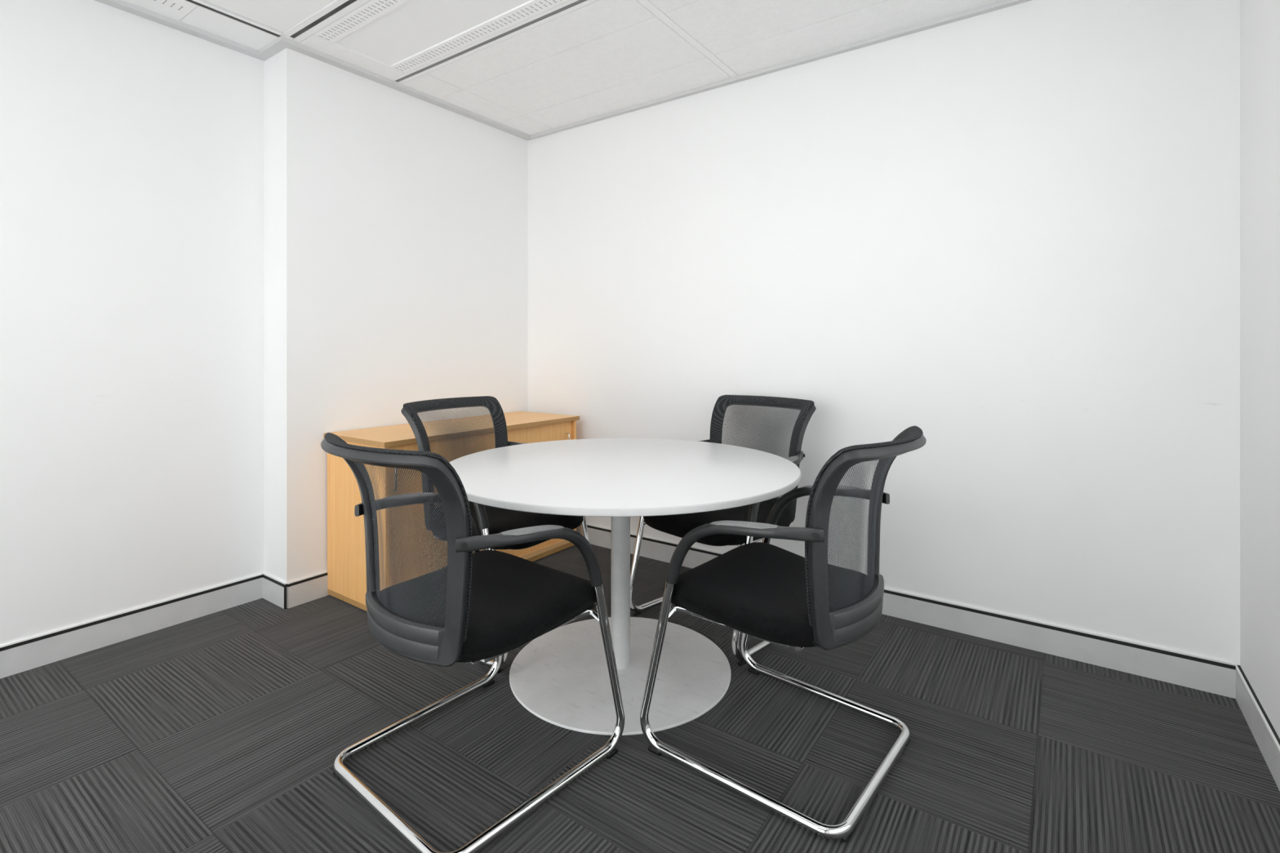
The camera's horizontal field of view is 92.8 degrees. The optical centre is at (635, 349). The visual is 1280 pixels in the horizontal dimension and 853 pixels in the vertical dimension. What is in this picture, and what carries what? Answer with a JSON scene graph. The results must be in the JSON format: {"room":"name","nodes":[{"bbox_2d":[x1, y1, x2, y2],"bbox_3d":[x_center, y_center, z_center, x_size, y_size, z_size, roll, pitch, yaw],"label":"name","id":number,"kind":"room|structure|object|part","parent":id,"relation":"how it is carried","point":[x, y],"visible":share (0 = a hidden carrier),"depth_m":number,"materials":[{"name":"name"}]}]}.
{"room":"office","nodes":[
{"label":"office","id":0,"kind":"room"},
{"bbox_2d":[0,0,264,645],"bbox_3d":[-2.451,-0.258,1.662,0.120,2.700,2.866,0,0,35],"label":"wall","id":1,"kind":"structure","parent":0,"point":[132,146],"depth_m":2.30,"materials":[{"name":"paint"}]},
{"bbox_2d":[0,573,262,679],"bbox_3d":[-2.401,1.039,1.618,0.012,0.106,2.614,0,0,35],"label":"baseboard","id":2,"kind":"structure","parent":1,"relation":"attached to","point":[33,652],"depth_m":2.28,"materials":[{"name":"grey"}]},
{"bbox_2d":[123,0,197,21],"bbox_3d":[-2.077,-1.300,1.867,0.211,0.015,1.193,0,0,35],"label":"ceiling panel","id":3,"kind":"structure","parent":1,"relation":"attached to","point":[176,10],"depth_m":2.30,"materials":[{"name":"white metal"}]},
{"bbox_2d":[94,0,268,61],"bbox_3d":[-2.384,-1.285,1.613,0.047,0.018,2.626,0,0,35],"label":"trim","id":4,"kind":"structure","parent":1,"relation":"attached to","point":[122,5],"depth_m":2.42,"materials":[{"name":"white metal"}]},
{"bbox_2d":[179,4,278,49],"bbox_3d":[-1.637,-1.300,2.484,0.211,0.014,0.319,0,0,35],"label":"tile","id":5,"kind":"object","parent":1,"relation":"attached to","point":[201,17],"depth_m":2.45,"materials":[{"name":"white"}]},
{"bbox_2d":[264,48,315,582],"bbox_3d":[-1.522,-0.258,2.685,0.206,2.700,0.120,0,0,35],"label":"wall","id":6,"kind":"structure","parent":0,"point":[289,73],"depth_m":2.62,"materials":[{"name":"paint"}]},
{"bbox_2d":[204,0,333,31],"bbox_3d":[-1.348,-1.304,1.491,1.310,0.014,1.526,0,0,35],"label":"tile","id":7,"kind":"object","parent":6,"relation":"attached to","point":[281,15],"depth_m":2.32,"materials":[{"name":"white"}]},
{"bbox_2d":[257,40,286,57],"bbox_3d":[-1.551,-1.285,2.605,0.159,0.018,0.045,0,0,35],"label":"trim","id":8,"kind":"structure","parent":6,"relation":"attached to","point":[271,49],"depth_m":2.60,"materials":[{"name":"white"}]},
{"bbox_2d":[262,572,286,608],"bbox_3d":[-1.561,1.039,2.632,0.206,0.106,0.012,0,0,35],"label":"baseboard","id":9,"kind":"structure","parent":6,"relation":"attached to","point":[273,587],"depth_m":2.62,"materials":[{"name":"grey"}]},
{"bbox_2d":[284,585,286,608],"bbox_3d":[-1.471,1.041,2.562,0.008,0.099,0.008,0,0,35],"label":"trim","id":10,"kind":"structure","parent":6,"relation":"attached to","point":[285,586],"depth_m":2.56,"materials":[{"name":"black"}]},
{"bbox_2d":[292,0,370,42],"bbox_3d":[-0.188,-1.300,1.675,3.078,0.014,0.027,0,0,35],"label":"trim","id":11,"kind":"structure","parent":6,"relation":"attached to","point":[357,3],"depth_m":2.39,"materials":[{"name":"white metal"}]},
{"bbox_2d":[283,0,348,36],"bbox_3d":[-0.197,-1.300,1.628,3.038,0.014,0.021,0,0,35],"label":"trim","id":12,"kind":"structure","parent":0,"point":[339,2],"depth_m":2.37,"materials":[{"name":"white metal"}]},
{"bbox_2d":[289,0,355,37],"bbox_3d":[-0.185,-1.304,1.645,3.080,0.018,0.018,0,0,35],"label":"trim","id":13,"kind":"structure","parent":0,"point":[349,2],"depth_m":2.38,"materials":[{"name":"metal"}]},
{"bbox_2d":[315,58,528,574],"bbox_3d":[-1.079,-0.258,3.234,0.120,2.700,1.289,0,0,35],"label":"wall","id":14,"kind":"structure","parent":0,"point":[421,206],"depth_m":3.05,"materials":[{"name":"paint"}]},
{"bbox_2d":[281,33,293,39],"bbox_3d":[-1.447,-1.300,2.530,0.041,0.014,0.038,0,0,35],"label":"trim","id":15,"kind":"structure","parent":14,"relation":"attached to","point":[283,35],"depth_m":2.52,"materials":[{"name":"white metal"}]},
{"bbox_2d":[286,570,328,608],"bbox_3d":[-1.063,1.039,3.142,0.012,0.106,1.397,0,0,35],"label":"baseboard","id":16,"kind":"structure","parent":14,"relation":"attached to","point":[300,591],"depth_m":2.63,"materials":[{"name":"grey paint"}]},
{"bbox_2d":[298,34,404,79],"bbox_3d":[-1.254,-1.300,2.715,0.135,0.014,0.426,0,0,35],"label":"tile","id":17,"kind":"structure","parent":14,"relation":"attached to","point":[338,51],"depth_m":2.69,"materials":[{"name":"tile"}]},
{"bbox_2d":[275,35,533,140],"bbox_3d":[-1.058,-1.285,3.118,0.049,0.018,1.454,0,0,35],"label":"trim","id":18,"kind":"structure","parent":14,"relation":"attached to","point":[282,41],"depth_m":2.94,"materials":[{"name":"white metal"}]},
{"bbox_2d":[402,73,462,98],"bbox_3d":[-1.002,-1.300,3.005,0.208,0.014,0.212,0,0,35],"label":"tile","id":19,"kind":"object","parent":14,"relation":"attached to","point":[426,83],"depth_m":2.99,"materials":[{"name":"tile"}]},
{"bbox_2d":[440,89,522,122],"bbox_3d":[-0.822,-1.300,3.258,0.208,0.014,0.405,0,0,35],"label":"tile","id":20,"kind":"structure","parent":14,"relation":"attached to","point":[464,99],"depth_m":3.24,"materials":[{"name":"tile"}]},
{"bbox_2d":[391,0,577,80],"bbox_3d":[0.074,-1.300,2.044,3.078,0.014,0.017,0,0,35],"label":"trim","id":21,"kind":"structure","parent":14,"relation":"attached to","point":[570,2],"depth_m":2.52,"materials":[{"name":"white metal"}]},
{"bbox_2d":[499,115,553,134],"bbox_3d":[-0.628,-1.300,3.531,0.208,0.014,0.261,0,0,35],"label":"tile","id":22,"kind":"object","parent":14,"relation":"attached to","point":[522,123],"depth_m":3.51,"materials":[{"name":"tile"}]},
{"bbox_2d":[395,0,597,84],"bbox_3d":[0.102,-1.303,2.047,3.080,0.019,0.018,0,0,35],"label":"trim","id":23,"kind":"structure","parent":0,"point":[578,2],"depth_m":2.53,"materials":[{"name":"grey metal"}]},
{"bbox_2d":[0,544,1279,852],"bbox_3d":[-0.635,1.142,1.233,3.576,0.100,4.275,0,0,35],"label":"floor","id":24,"kind":"structure","parent":0,"point":[224,731],"depth_m":1.63,"materials":[{"name":"carpet"}]},
{"bbox_2d":[324,411,579,611],"bbox_3d":[-0.842,0.731,3.046,0.476,0.722,1.187,0,0,35],"label":"storage cabinet","id":25,"kind":"object","parent":24,"relation":"on","point":[346,548],"visible":0.38,"depth_m":2.64,"materials":[{"name":"brown wood"}]},
{"bbox_3d":[-1.181,0.727,2.586,0.450,0.670,0.018,0,0,35],"label":"panel","id":26,"kind":"part","parent":25,"relation":"part of","materials":[{"name":"brown wood"}]},
{"bbox_3d":[-0.839,0.716,2.703,0.016,0.640,0.565,0,0,35],"label":"door","id":27,"kind":"part","parent":25,"relation":"part of","materials":[{"name":"brown wood"}]},
{"bbox_3d":[-0.849,1.074,3.052,0.450,0.024,1.162,0,0,35],"label":"board","id":28,"kind":"part","parent":25,"relation":"part of","materials":[{"name":"brown wood"}]},
{"bbox_3d":[-0.522,0.716,3.164,0.016,0.640,0.561,0,0,35],"label":"door","id":29,"kind":"part","parent":25,"relation":"part of","materials":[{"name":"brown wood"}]},
{"bbox_2d":[517,539,569,559],"bbox_3d":[-0.846,1.049,3.049,0.438,0.024,1.126,0,0,35],"label":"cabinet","id":30,"kind":"object","parent":25,"relation":"attached to","point":[539,551],"depth_m":3.19,"materials":[{"name":"brown wood"}]},
{"bbox_3d":[-0.517,0.727,3.518,0.450,0.670,0.018,0,0,35],"label":"panel","id":31,"kind":"part","parent":25,"relation":"part of","materials":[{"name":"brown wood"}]},
{"bbox_2d":[320,432,625,852],"bbox_3d":[-0.446,0.651,1.601,0.580,0.882,0.650,0,0,40],"label":"chair","id":32,"kind":"object","parent":24,"relation":"on","point":[486,605],"visible":1,"depth_m":1.44,"materials":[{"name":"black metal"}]},
{"bbox_3d":[-0.594,0.463,1.422,0.498,0.488,0.185,0,0,40],"label":"frame","id":33,"kind":"part","parent":32,"relation":"part of","materials":[{"name":"grey plastic"}]},
{"bbox_3d":[-0.586,0.437,1.431,0.411,0.403,0.134,0,0,40],"label":"panel","id":34,"kind":"part","parent":32,"relation":"part of","materials":[{"name":"grey fabric"}]},
{"bbox_3d":[-0.633,0.514,1.788,0.060,0.210,0.422,0,0,35],"label":"armrest","id":35,"kind":"part","parent":32,"relation":"part of","materials":[{"name":"plastic"}]},
{"bbox_3d":[-0.420,0.849,1.632,0.561,0.471,0.569,0,0,40],"label":"sled frame","id":36,"kind":"part","parent":32,"relation":"part of","materials":[{"name":"silver metal"}]},
{"bbox_3d":[-0.402,0.669,1.654,0.490,0.084,0.480,0,0,40],"label":"seat","id":37,"kind":"part","parent":32,"relation":"part of","materials":[{"name":"black fabric"}]},
{"bbox_3d":[-0.227,0.514,1.452,0.060,0.210,0.422,0,0,44],"label":"armrest","id":38,"kind":"part","parent":32,"relation":"part of","materials":[{"name":"plastic"}]},
{"bbox_3d":[-0.226,0.712,1.530,0.348,0.033,0.044,0,0,-41],"label":"seat rail","id":39,"kind":"part","parent":32,"relation":"part of","materials":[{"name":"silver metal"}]},
{"bbox_2d":[400,395,596,673],"bbox_3d":[-0.566,0.651,2.439,0.650,0.882,0.580,0,0,32],"label":"chair","id":40,"kind":"object","parent":24,"relation":"on","point":[488,520],"visible":0.4,"depth_m":2.44,"materials":[{"name":"fabric"}]},
{"bbox_3d":[-0.763,0.463,2.562,0.185,0.488,0.498,0,0,32],"label":"frame","id":41,"kind":"part","parent":40,"relation":"part of","materials":[{"name":"grey plastic"}]},
{"bbox_3d":[-0.753,0.437,2.556,0.134,0.403,0.411,0,0,32],"label":"panel","id":42,"kind":"part","parent":40,"relation":"part of","materials":[{"name":"grey fabric"}]},
{"bbox_3d":[-0.684,0.514,2.203,0.422,0.210,0.060,0,0,37],"label":"armrest","id":43,"kind":"part","parent":40,"relation":"part of","materials":[{"name":"rubber"}]},
{"bbox_3d":[-0.507,0.669,2.403,0.480,0.084,0.490,0,0,32],"label":"seat","id":44,"kind":"part","parent":40,"relation":"part of","materials":[{"name":"black fabric"}]},
{"bbox_3d":[-0.406,0.514,2.650,0.422,0.210,0.060,0,0,27],"label":"armrest","id":45,"kind":"part","parent":40,"relation":"part of","materials":[{"name":"plastic"}]},
{"bbox_3d":[-0.531,0.849,2.418,0.569,0.471,0.561,0,0,32],"label":"sled frame","id":46,"kind":"part","parent":40,"relation":"part of","materials":[{"name":"silver metal"}]},
{"bbox_2d":[448,438,800,735],"bbox_3d":[-0.051,0.742,2.099,1.198,0.701,1.198,0,0,35],"label":"round table","id":47,"kind":"object","parent":24,"relation":"on","point":[561,677],"visible":0.93,"depth_m":1.98,"materials":[{"name":"white laminate"}]},
{"bbox_2d":[630,395,816,666],"bbox_3d":[0.388,0.651,2.500,0.650,0.882,0.580,0,0,-43],"label":"chair","id":48,"kind":"object","parent":24,"relation":"on","point":[678,525],"visible":0.41,"depth_m":2.48,"materials":[{"name":"fabric"}]},
{"bbox_3d":[0.359,0.849,2.472,0.569,0.471,0.561,0,0,-43],"label":"sled frame","id":49,"kind":"part","parent":48,"relation":"part of","materials":[{"name":"silver metal"}]},
{"bbox_3d":[0.338,0.669,2.453,0.480,0.084,0.490,0,0,-43],"label":"seat","id":50,"kind":"part","parent":48,"relation":"part of","materials":[{"name":"black fabric"}]},
{"bbox_3d":[0.473,0.712,2.285,0.044,0.033,0.348,0,0,37],"label":"seat rail","id":51,"kind":"part","parent":48,"relation":"part of","materials":[{"name":"silver metal"}]},
{"bbox_3d":[0.549,0.437,2.651,0.134,0.403,0.411,0,0,-43],"label":"panel","id":52,"kind":"part","parent":48,"relation":"part of","materials":[{"name":"grey fabric"}]},
{"bbox_3d":[0.558,0.463,2.659,0.185,0.488,0.498,0,0,-43],"label":"frame","id":53,"kind":"part","parent":48,"relation":"part of","materials":[{"name":"grey plastic"}]},
{"bbox_3d":[0.551,0.514,2.291,0.060,0.210,0.422,0,0,42],"label":"armrest","id":54,"kind":"part","parent":48,"relation":"part of","materials":[{"name":"plastic"}]},
{"bbox_2d":[639,426,926,842],"bbox_3d":[0.435,0.651,1.678,0.650,0.882,0.580,0,0,40],"label":"chair","id":55,"kind":"object","parent":24,"relation":"on","point":[764,591],"visible":1,"depth_m":1.53,"materials":[{"name":"fabric"}]},
{"bbox_3d":[0.232,0.712,1.571,0.348,0.033,0.044,0,0,31],"label":"seat rail","id":56,"kind":"part","parent":55,"relation":"part of","materials":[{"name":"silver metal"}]},
{"bbox_3d":[0.246,0.514,1.493,0.422,0.210,0.060,0,0,36],"label":"armrest","id":57,"kind":"part","parent":55,"relation":"part of","materials":[{"name":"plastic"}]},
{"bbox_3d":[0.383,0.669,1.723,0.480,0.084,0.490,0,0,40],"label":"seat","id":58,"kind":"part","parent":55,"relation":"part of","materials":[{"name":"black fabric"}]},
{"bbox_3d":[0.404,0.849,1.705,0.569,0.471,0.561,0,0,40],"label":"sled frame","id":59,"kind":"part","parent":55,"relation":"part of","materials":[{"name":"silver metal"}]},
{"bbox_3d":[0.588,0.514,1.895,0.060,0.210,0.422,0,0,-45],"label":"armrest","id":60,"kind":"part","parent":55,"relation":"part of","materials":[{"name":"plastic"}]},
{"bbox_3d":[0.604,0.437,1.536,0.134,0.403,0.411,0,0,40],"label":"panel","id":61,"kind":"part","parent":55,"relation":"part of","materials":[{"name":"grey fabric"}]},
{"bbox_3d":[0.613,0.463,1.528,0.185,0.488,0.498,0,0,40],"label":"frame","id":62,"kind":"part","parent":55,"relation":"part of","materials":[{"name":"grey plastic"}]},
{"bbox_2d":[636,0,738,77],"bbox_3d":[0.227,-1.300,2.541,0.034,0.014,0.882,0,0,35],"label":"trim","id":63,"kind":"structure","parent":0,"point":[647,4],"depth_m":2.51,"materials":[{"name":"white metal"}]},
{"bbox_2d":[528,0,1239,665],"bbox_3d":[0.654,-0.258,2.865,3.370,2.700,0.120,0,0,35],"label":"wall","id":64,"kind":"structure","parent":0,"point":[1009,236],"depth_m":2.34,"materials":[{"name":"paint"}]},
{"bbox_2d":[524,57,731,128],"bbox_3d":[-0.075,-1.300,3.137,1.146,0.014,0.261,0,0,35],"label":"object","id":65,"kind":"structure","parent":64,"relation":"attached to","point":[702,72],"depth_m":3.08,"materials":[{"name":"plastic"}]},
{"bbox_2d":[530,0,1031,138],"bbox_3d":[0.631,-1.285,2.791,3.081,0.018,0.027,0,0,35],"label":"trim","id":66,"kind":"structure","parent":64,"relation":"attached to","point":[1004,3],"depth_m":2.69,"materials":[{"name":"white metal"}]},
{"bbox_2d":[714,0,1002,75],"bbox_3d":[0.902,-1.300,2.442,1.176,0.014,0.261,0,0,35],"label":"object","id":67,"kind":"structure","parent":64,"relation":"attached to","point":[884,17],"depth_m":2.48,"materials":[{"name":"tile"}]},
{"bbox_2d":[576,524,1235,698],"bbox_3d":[0.611,1.039,2.815,3.118,0.106,0.012,0,0,35],"label":"baseboard","id":68,"kind":"structure","parent":64,"relation":"attached to","point":[1214,676],"depth_m":2.20,"materials":[{"name":"grey paint"}]},
{"bbox_2d":[1240,0,1279,738],"bbox_3d":[0.772,-0.258,0.231,0.120,2.700,4.035,0,0,35],"label":"wall","id":69,"kind":"structure","parent":0,"point":[1260,617],"depth_m":1.74,"materials":[{"name":"paint"}]},
{"bbox_2d":[1235,665,1279,791],"bbox_3d":[0.718,1.041,0.269,0.012,0.102,4.035,0,0,35],"label":"baseboard","id":70,"kind":"structure","parent":69,"relation":"attached to","point":[1268,740],"depth_m":1.67,"materials":[{"name":"grey"}]},
{"bbox_2d":[1275,0,1279,612],"bbox_3d":[0.970,-0.303,0.563,0.064,1.930,2.405,0,0,35],"label":"window","id":71,"kind":"structure","parent":69,"relation":"in","point":[1277,2],"depth_m":1.55,"materials":[{"name":"white"}]},
{"bbox_3d":[-1.841,-0.258,-0.459,3.576,2.700,0.120,0,0,35],"label":"wall","id":72,"kind":"structure","parent":0,"visible":0},
{"bbox_2d":[186,0,280,36],"bbox_3d":[-2.217,-1.304,1.467,0.022,0.018,2.582,0,0,35],"label":"trim","id":73,"kind":"structure","parent":72,"relation":"attached to","point":[190,1],"depth_m":2.38,"materials":[{"name":"metal"}]},
{"bbox_2d":[192,0,283,35],"bbox_3d":[-2.193,-1.300,1.463,0.019,0.014,2.561,0,0,35],"label":"trim","id":74,"kind":"structure","parent":72,"relation":"attached to","point":[202,2],"depth_m":2.37,"materials":[{"name":"white metal"}]},
{"bbox_3d":[-0.635,-1.318,1.233,3.336,0.017,4.035,0,0,35],"label":"trim","id":75,"kind":"structure","parent":0,"visible":0},
{"bbox_2d":[313,0,569,72],"bbox_3d":[-0.701,-1.298,2.321,1.219,0.011,0.426,0,0,35],"label":"ceiling panel","id":76,"kind":"object","parent":75,"relation":"attached to","point":[389,32],"visible":1,"depth_m":2.44,"materials":[{"name":"white metal"}]},
{"bbox_3d":[-0.698,-1.301,2.325,1.219,0.004,0.266,0,0,35],"label":"panel","id":77,"kind":"part","parent":76,"relation":"part of","materials":[{"name":"white metal"}]},
{"bbox_2d":[390,0,535,66],"bbox_3d":[-0.621,-1.296,2.433,1.221,0.009,0.002,0,0,35],"label":"trim","id":78,"kind":"structure","parent":76,"relation":"attached to","point":[531,1],"depth_m":2.48,"materials":[{"name":"white metal"}]},
{"bbox_2d":[426,0,655,89],"bbox_3d":[-0.449,-1.300,2.611,1.146,0.014,0.212,0,0,35],"label":"ceiling light","id":79,"kind":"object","parent":75,"relation":"attached to","point":[596,20],"depth_m":2.56,"materials":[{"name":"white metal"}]},
{"bbox_2d":[463,16,706,115],"bbox_3d":[-0.269,-1.300,2.864,1.146,0.014,0.405,0,0,35],"label":"tile","id":80,"kind":"object","parent":75,"relation":"attached to","point":[649,46],"depth_m":2.79,"materials":[{"name":"tile"}]},
{"bbox_2d":[648,0,697,13],"bbox_3d":[0.527,-1.300,1.916,1.176,0.014,0.212,0,0,35],"label":"ceiling light","id":81,"kind":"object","parent":75,"relation":"attached to","point":[664,6],"depth_m":2.28,"materials":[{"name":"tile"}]},
{"bbox_2d":[664,0,887,54],"bbox_3d":[0.707,-1.300,2.169,1.176,0.014,0.405,0,0,35],"label":"tile","id":82,"kind":"object","parent":75,"relation":"attached to","point":[720,26],"depth_m":2.37,"materials":[{"name":"tile"}]}
]}

